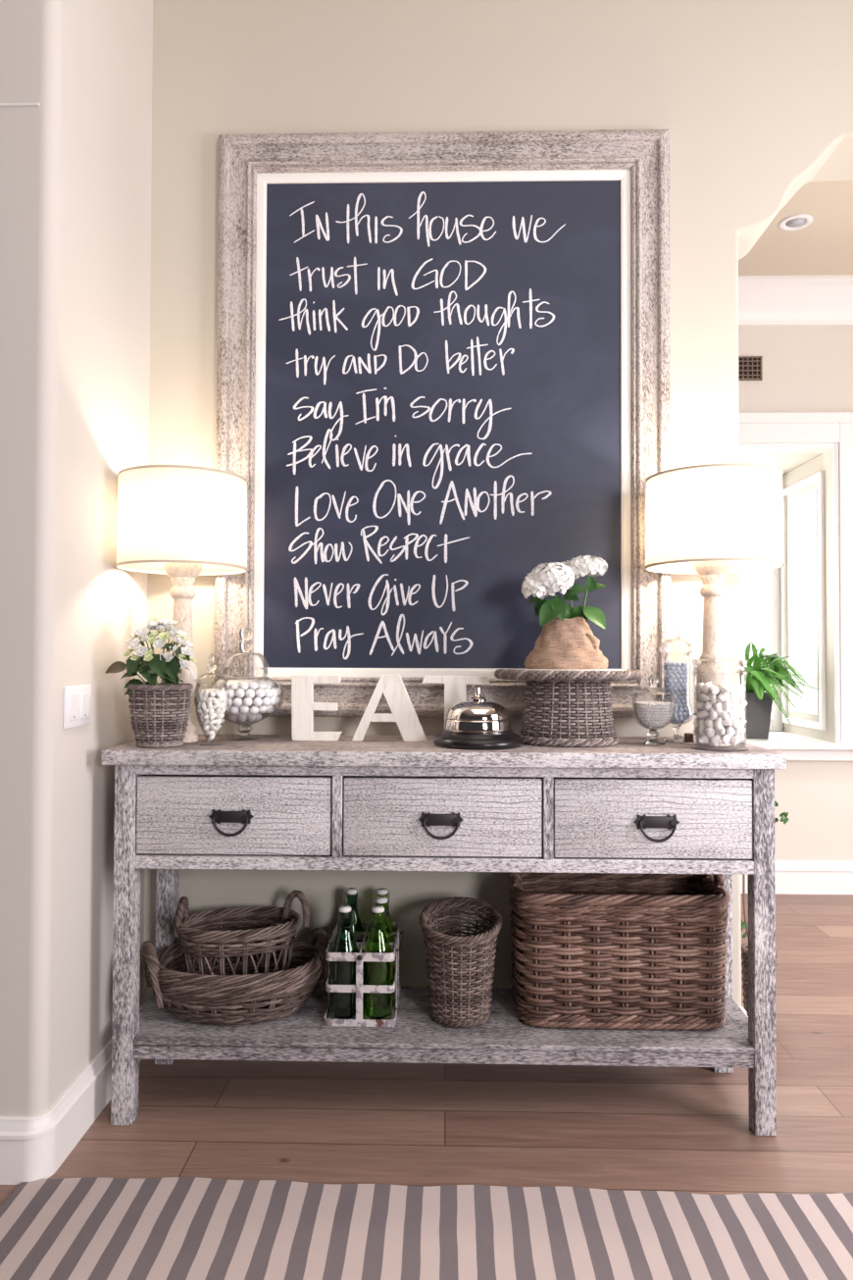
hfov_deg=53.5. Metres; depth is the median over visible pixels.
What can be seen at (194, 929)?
basket
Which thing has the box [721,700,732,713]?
pebble
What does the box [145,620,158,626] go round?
flower
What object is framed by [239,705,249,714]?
gumball
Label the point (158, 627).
flower
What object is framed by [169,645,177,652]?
flower
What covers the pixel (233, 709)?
gumball
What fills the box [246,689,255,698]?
gumball
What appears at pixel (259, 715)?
gumball
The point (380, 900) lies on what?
bottle
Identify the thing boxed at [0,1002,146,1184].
baseboard
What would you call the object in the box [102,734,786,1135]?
console table
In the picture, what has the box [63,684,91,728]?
light switch
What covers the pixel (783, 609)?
window
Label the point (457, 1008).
wicker basket
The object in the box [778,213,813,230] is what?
recessed light
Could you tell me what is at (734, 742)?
pebble
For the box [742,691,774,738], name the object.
pot
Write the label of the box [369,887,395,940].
bottle
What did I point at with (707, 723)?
pebble
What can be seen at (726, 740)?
pebble
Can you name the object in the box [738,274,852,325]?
trim
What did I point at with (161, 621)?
flower
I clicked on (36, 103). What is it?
trim
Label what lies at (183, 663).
flower
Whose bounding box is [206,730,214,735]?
mint
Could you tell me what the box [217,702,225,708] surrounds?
mint
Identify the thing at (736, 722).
pebble
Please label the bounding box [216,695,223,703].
mint
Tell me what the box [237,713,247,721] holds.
gumball
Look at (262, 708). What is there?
gumball
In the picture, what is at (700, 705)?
pebble
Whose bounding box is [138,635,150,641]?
flower
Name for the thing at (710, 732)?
pebble
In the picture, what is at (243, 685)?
gumball
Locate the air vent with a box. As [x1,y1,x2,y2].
[738,356,763,380]
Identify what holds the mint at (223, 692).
in the apothecary jar at (212, 666)
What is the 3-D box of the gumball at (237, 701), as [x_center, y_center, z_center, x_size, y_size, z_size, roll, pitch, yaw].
[-0.490,0.161,2.197,0.024,0.024,0.023,0,-1,-13]
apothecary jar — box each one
[205,653,216,745]
[237,627,254,740]
[669,623,683,741]
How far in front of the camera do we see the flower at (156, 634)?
2.06 m
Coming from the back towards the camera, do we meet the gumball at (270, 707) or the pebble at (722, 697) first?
the gumball at (270, 707)
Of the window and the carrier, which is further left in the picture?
the carrier
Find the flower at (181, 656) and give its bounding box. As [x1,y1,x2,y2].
[179,654,187,660]
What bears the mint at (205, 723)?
in the apothecary jar at (212, 666)
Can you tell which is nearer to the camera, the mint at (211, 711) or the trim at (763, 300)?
the mint at (211, 711)
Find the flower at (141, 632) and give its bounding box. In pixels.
[136,625,150,636]
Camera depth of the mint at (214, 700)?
2.11 m
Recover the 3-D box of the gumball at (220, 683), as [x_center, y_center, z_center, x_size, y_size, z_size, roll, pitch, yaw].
[-0.543,0.120,2.247,0.023,0.023,0.024,0,-1,15]
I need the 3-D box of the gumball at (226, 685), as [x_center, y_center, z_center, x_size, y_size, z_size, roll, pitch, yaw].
[-0.526,0.119,2.228,0.024,0.024,0.023,0,-1,-12]
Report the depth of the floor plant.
2.66 m
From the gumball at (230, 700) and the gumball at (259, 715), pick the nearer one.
the gumball at (230, 700)
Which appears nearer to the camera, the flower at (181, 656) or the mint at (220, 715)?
the flower at (181, 656)
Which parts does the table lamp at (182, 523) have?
lamp shade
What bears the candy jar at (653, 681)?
on the console table
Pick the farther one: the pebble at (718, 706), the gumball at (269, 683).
the gumball at (269, 683)
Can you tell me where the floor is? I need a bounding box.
[0,893,852,1207]
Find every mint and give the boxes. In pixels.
[199,689,204,697]
[199,696,205,702]
[200,713,204,721]
[201,701,206,710]
[202,723,209,730]
[203,689,209,697]
[203,714,209,719]
[203,719,209,726]
[204,697,211,703]
[206,701,212,710]
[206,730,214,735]
[207,708,214,716]
[207,718,216,725]
[207,734,215,740]
[208,713,217,720]
[209,696,217,704]
[209,724,216,730]
[211,701,219,709]
[213,690,221,698]
[213,708,220,714]
[215,713,223,719]
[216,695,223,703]
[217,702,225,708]
[219,690,226,696]
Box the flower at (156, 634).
[149,631,159,636]
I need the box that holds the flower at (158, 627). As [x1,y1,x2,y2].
[155,624,167,629]
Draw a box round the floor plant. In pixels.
[741,800,788,1016]
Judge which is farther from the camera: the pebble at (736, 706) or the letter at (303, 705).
the letter at (303, 705)
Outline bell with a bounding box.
[433,684,522,750]
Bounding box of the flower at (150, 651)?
[144,649,153,655]
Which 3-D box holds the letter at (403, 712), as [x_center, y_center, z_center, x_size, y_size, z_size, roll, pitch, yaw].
[-0.097,0.180,2.252,0.200,0.176,0.022,0,-1,1]
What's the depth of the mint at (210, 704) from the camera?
2.11 m
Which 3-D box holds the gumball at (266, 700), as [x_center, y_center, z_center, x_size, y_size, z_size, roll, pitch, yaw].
[-0.422,0.162,2.229,0.023,0.024,0.024,-1,-1,34]
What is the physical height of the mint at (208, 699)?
0.016 m
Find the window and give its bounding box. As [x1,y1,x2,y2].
[738,411,852,761]
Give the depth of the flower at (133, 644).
2.03 m
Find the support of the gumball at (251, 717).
in the apothecary jar at (245, 644)
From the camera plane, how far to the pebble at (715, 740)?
2.03 m
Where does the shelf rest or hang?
attached to the console table
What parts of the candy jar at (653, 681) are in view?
stem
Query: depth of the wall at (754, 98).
2.44 m
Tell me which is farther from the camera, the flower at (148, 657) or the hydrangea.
the hydrangea
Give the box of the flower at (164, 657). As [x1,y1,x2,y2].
[159,652,173,662]
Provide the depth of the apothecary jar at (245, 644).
2.27 m
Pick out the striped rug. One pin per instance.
(91, 1228)
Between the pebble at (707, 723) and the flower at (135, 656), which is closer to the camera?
the flower at (135, 656)
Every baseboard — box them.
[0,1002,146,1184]
[740,861,852,894]
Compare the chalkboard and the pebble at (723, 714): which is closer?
the pebble at (723, 714)
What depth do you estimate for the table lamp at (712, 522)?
2.08 m
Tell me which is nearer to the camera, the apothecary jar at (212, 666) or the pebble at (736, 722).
the pebble at (736, 722)
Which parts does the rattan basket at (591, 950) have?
handle, handle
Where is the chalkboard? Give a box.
[214,129,670,717]
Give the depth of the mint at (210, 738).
2.13 m
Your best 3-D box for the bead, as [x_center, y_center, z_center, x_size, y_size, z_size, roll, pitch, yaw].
[0.590,0.196,2.227,0.098,0.069,0.043,0,-1,1]
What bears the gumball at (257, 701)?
in the apothecary jar at (245, 644)
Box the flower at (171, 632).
[166,629,177,634]
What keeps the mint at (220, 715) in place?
in the apothecary jar at (212, 666)
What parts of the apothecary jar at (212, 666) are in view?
stem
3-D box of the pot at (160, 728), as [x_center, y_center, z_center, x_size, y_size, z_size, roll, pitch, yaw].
[-0.662,0.185,2.100,0.157,0.154,0.156,0,-1,1]
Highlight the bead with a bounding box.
[635,701,668,720]
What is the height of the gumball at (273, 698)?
0.024 m
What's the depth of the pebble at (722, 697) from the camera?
2.03 m
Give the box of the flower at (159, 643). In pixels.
[153,638,166,648]
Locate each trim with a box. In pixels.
[0,102,39,106]
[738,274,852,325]
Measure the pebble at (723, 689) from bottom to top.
0.025 m
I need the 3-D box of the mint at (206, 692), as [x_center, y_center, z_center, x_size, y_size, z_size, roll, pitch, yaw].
[-0.549,0.134,2.111,0.016,0.022,0.014,0,-1,25]
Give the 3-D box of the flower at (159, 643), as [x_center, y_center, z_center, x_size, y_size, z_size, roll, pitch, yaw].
[-0.637,0.009,2.024,0.032,0.033,0.012,0,-41,-5]
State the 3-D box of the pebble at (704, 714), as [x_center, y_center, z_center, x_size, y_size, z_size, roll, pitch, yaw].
[0.677,0.182,2.062,0.035,0.026,0.024,0,-1,12]
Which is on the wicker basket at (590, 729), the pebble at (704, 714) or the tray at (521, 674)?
the tray at (521, 674)
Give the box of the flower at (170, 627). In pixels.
[167,625,177,629]
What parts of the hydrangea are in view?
stem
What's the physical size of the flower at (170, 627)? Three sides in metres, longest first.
0.027 x 0.026 x 0.009 m
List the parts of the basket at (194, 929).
handle, handle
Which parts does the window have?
sash, sill, reveal panel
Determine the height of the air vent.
0.115 m
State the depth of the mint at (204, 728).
2.12 m
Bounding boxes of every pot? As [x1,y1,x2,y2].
[126,682,193,748]
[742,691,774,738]
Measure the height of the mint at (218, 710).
0.018 m
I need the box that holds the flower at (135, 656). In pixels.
[130,653,140,660]
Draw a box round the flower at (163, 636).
[158,631,170,639]
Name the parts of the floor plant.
wicker pot, stem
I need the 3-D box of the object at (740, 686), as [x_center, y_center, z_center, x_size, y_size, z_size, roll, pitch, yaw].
[0.762,0.118,2.057,0.026,0.030,0.021,0,-1,-13]
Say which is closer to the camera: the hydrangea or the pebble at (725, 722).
the pebble at (725, 722)
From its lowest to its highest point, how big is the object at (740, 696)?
0.029 m
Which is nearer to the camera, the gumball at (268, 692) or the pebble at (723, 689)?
the pebble at (723, 689)
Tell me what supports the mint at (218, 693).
in the apothecary jar at (212, 666)
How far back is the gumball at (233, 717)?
2.25 m
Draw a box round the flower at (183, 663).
[179,660,190,667]
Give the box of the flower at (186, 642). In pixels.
[184,640,193,646]
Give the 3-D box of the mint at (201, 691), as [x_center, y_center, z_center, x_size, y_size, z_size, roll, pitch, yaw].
[-0.563,0.136,2.117,0.013,0.026,0.016,1,-1,-31]
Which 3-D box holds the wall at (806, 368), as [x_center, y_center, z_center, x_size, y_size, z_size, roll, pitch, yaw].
[1.447,-0.249,4.133,5.700,2.920,0.100,0,-1,1]
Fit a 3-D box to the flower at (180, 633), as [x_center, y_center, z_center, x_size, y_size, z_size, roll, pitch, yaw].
[-0.604,-0.017,2.088,0.030,0.010,0.029,31,18,37]
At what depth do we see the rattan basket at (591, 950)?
2.09 m
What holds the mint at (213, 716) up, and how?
in the apothecary jar at (212, 666)
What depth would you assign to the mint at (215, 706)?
2.11 m
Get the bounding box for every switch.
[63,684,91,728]
[684,732,694,742]
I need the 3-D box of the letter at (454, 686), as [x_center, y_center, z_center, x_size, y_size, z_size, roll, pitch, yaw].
[0.079,0.183,2.289,0.183,0.173,0.018,0,-1,1]
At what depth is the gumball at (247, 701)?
2.19 m
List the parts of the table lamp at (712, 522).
cord, lamp shade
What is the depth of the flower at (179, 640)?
2.08 m
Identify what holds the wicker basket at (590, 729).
on the console table
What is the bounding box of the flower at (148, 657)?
[143,654,153,661]
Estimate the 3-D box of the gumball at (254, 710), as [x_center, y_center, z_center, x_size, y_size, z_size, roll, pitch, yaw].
[-0.453,0.184,2.223,0.023,0.023,0.023,1,-1,-36]
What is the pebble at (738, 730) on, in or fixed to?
in the jar
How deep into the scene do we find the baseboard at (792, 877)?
4.03 m
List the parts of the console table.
leg, leg, handle, drawer, handle, dust panel, drawer, panel, shelf rail, rail, rail, drawer, handle, leg, leg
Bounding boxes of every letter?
[291,674,342,740]
[352,674,427,741]
[421,675,489,728]
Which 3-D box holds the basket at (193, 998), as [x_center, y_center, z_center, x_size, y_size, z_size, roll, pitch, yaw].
[-0.500,0.869,2.225,0.508,0.186,0.340,0,-1,1]
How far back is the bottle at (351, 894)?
2.30 m
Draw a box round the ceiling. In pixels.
[738,181,852,275]
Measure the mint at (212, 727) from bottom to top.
0.016 m
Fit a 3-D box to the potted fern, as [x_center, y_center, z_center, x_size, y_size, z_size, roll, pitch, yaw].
[1.703,0.251,4.238,0.559,0.489,0.394,0,-1,-11]
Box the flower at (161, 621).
[158,618,173,624]
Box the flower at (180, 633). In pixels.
[175,629,186,635]
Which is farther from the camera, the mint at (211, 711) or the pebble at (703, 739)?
the mint at (211, 711)
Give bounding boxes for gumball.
[217,680,224,689]
[221,680,230,689]
[226,688,234,698]
[227,697,233,706]
[229,680,239,689]
[229,705,239,714]
[229,714,238,721]
[233,697,242,707]
[235,688,245,697]
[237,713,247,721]
[239,680,249,689]
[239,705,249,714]
[243,697,253,706]
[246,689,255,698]
[247,713,256,720]
[249,680,257,689]
[250,706,258,715]
[253,697,262,706]
[255,712,261,720]
[256,688,264,697]
[257,680,266,689]
[258,704,267,713]
[261,697,270,706]
[264,680,271,688]
[264,688,272,697]
[265,705,272,713]
[268,696,276,705]
[271,688,278,697]
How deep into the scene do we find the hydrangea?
2.16 m
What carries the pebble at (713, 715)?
in the jar
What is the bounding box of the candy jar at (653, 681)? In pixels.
[646,673,662,744]
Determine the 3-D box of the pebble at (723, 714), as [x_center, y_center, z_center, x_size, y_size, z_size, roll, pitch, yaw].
[0.714,0.182,2.038,0.024,0.026,0.028,1,-2,-41]
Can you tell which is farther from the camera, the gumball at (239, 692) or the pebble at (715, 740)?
the gumball at (239, 692)
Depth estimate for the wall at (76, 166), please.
1.90 m
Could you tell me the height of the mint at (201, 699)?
0.015 m
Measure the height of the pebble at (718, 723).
0.035 m
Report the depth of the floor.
2.06 m
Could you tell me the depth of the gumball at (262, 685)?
2.23 m
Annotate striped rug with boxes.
[0,1177,852,1279]
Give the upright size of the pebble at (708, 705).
0.026 m
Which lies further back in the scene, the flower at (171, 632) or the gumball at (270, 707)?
the gumball at (270, 707)
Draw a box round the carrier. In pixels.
[324,921,404,1026]
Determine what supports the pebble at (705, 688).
in the jar
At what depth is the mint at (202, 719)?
2.12 m
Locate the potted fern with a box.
[739,641,819,738]
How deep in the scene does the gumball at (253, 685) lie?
2.22 m
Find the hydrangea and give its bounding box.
[521,555,609,669]
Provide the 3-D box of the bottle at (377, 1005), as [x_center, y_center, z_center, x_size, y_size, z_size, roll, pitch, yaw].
[-0.123,0.815,2.151,0.073,0.281,0.073,-1,-1,38]
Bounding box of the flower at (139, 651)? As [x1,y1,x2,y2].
[134,645,148,656]
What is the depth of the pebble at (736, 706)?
2.04 m
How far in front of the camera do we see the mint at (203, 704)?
2.11 m
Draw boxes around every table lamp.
[115,464,247,742]
[644,462,784,745]
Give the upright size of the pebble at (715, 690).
0.023 m
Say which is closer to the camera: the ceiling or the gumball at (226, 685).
the gumball at (226, 685)
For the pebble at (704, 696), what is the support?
in the jar
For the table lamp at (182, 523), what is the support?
on the console table
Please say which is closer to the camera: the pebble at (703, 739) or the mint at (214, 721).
the pebble at (703, 739)
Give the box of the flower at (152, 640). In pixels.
[147,636,155,643]
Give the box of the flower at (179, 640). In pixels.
[173,636,186,644]
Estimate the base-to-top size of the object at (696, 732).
0.028 m
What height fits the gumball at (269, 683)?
0.024 m
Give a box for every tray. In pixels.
[327,986,396,1020]
[494,667,644,680]
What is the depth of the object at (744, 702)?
2.05 m
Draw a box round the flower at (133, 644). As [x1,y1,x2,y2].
[128,640,139,649]
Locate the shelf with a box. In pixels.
[132,985,755,1053]
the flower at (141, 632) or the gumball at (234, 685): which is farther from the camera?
the gumball at (234, 685)
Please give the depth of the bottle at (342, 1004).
2.12 m
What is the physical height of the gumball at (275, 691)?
0.024 m
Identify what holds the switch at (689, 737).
attached to the table lamp at (712, 522)
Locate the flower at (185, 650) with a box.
[181,645,193,655]
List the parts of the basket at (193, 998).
handle, handle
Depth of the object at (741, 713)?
2.05 m
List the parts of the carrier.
wire handle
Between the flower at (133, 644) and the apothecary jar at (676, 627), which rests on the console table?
the apothecary jar at (676, 627)
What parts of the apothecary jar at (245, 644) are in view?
stem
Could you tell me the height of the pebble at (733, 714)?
0.030 m
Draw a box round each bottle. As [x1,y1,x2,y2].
[329,905,358,1019]
[345,887,364,993]
[363,905,392,1020]
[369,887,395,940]
[374,896,395,1006]
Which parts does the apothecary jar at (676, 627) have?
stem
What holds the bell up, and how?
on the console table
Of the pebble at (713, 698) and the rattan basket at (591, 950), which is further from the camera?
the rattan basket at (591, 950)
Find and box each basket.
[141,927,328,1024]
[173,889,309,1010]
[418,896,502,1027]
[494,667,644,747]
[509,871,730,1030]
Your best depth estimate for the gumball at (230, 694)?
2.19 m
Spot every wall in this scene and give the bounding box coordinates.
[0,0,153,1116]
[143,0,852,1009]
[738,325,852,861]

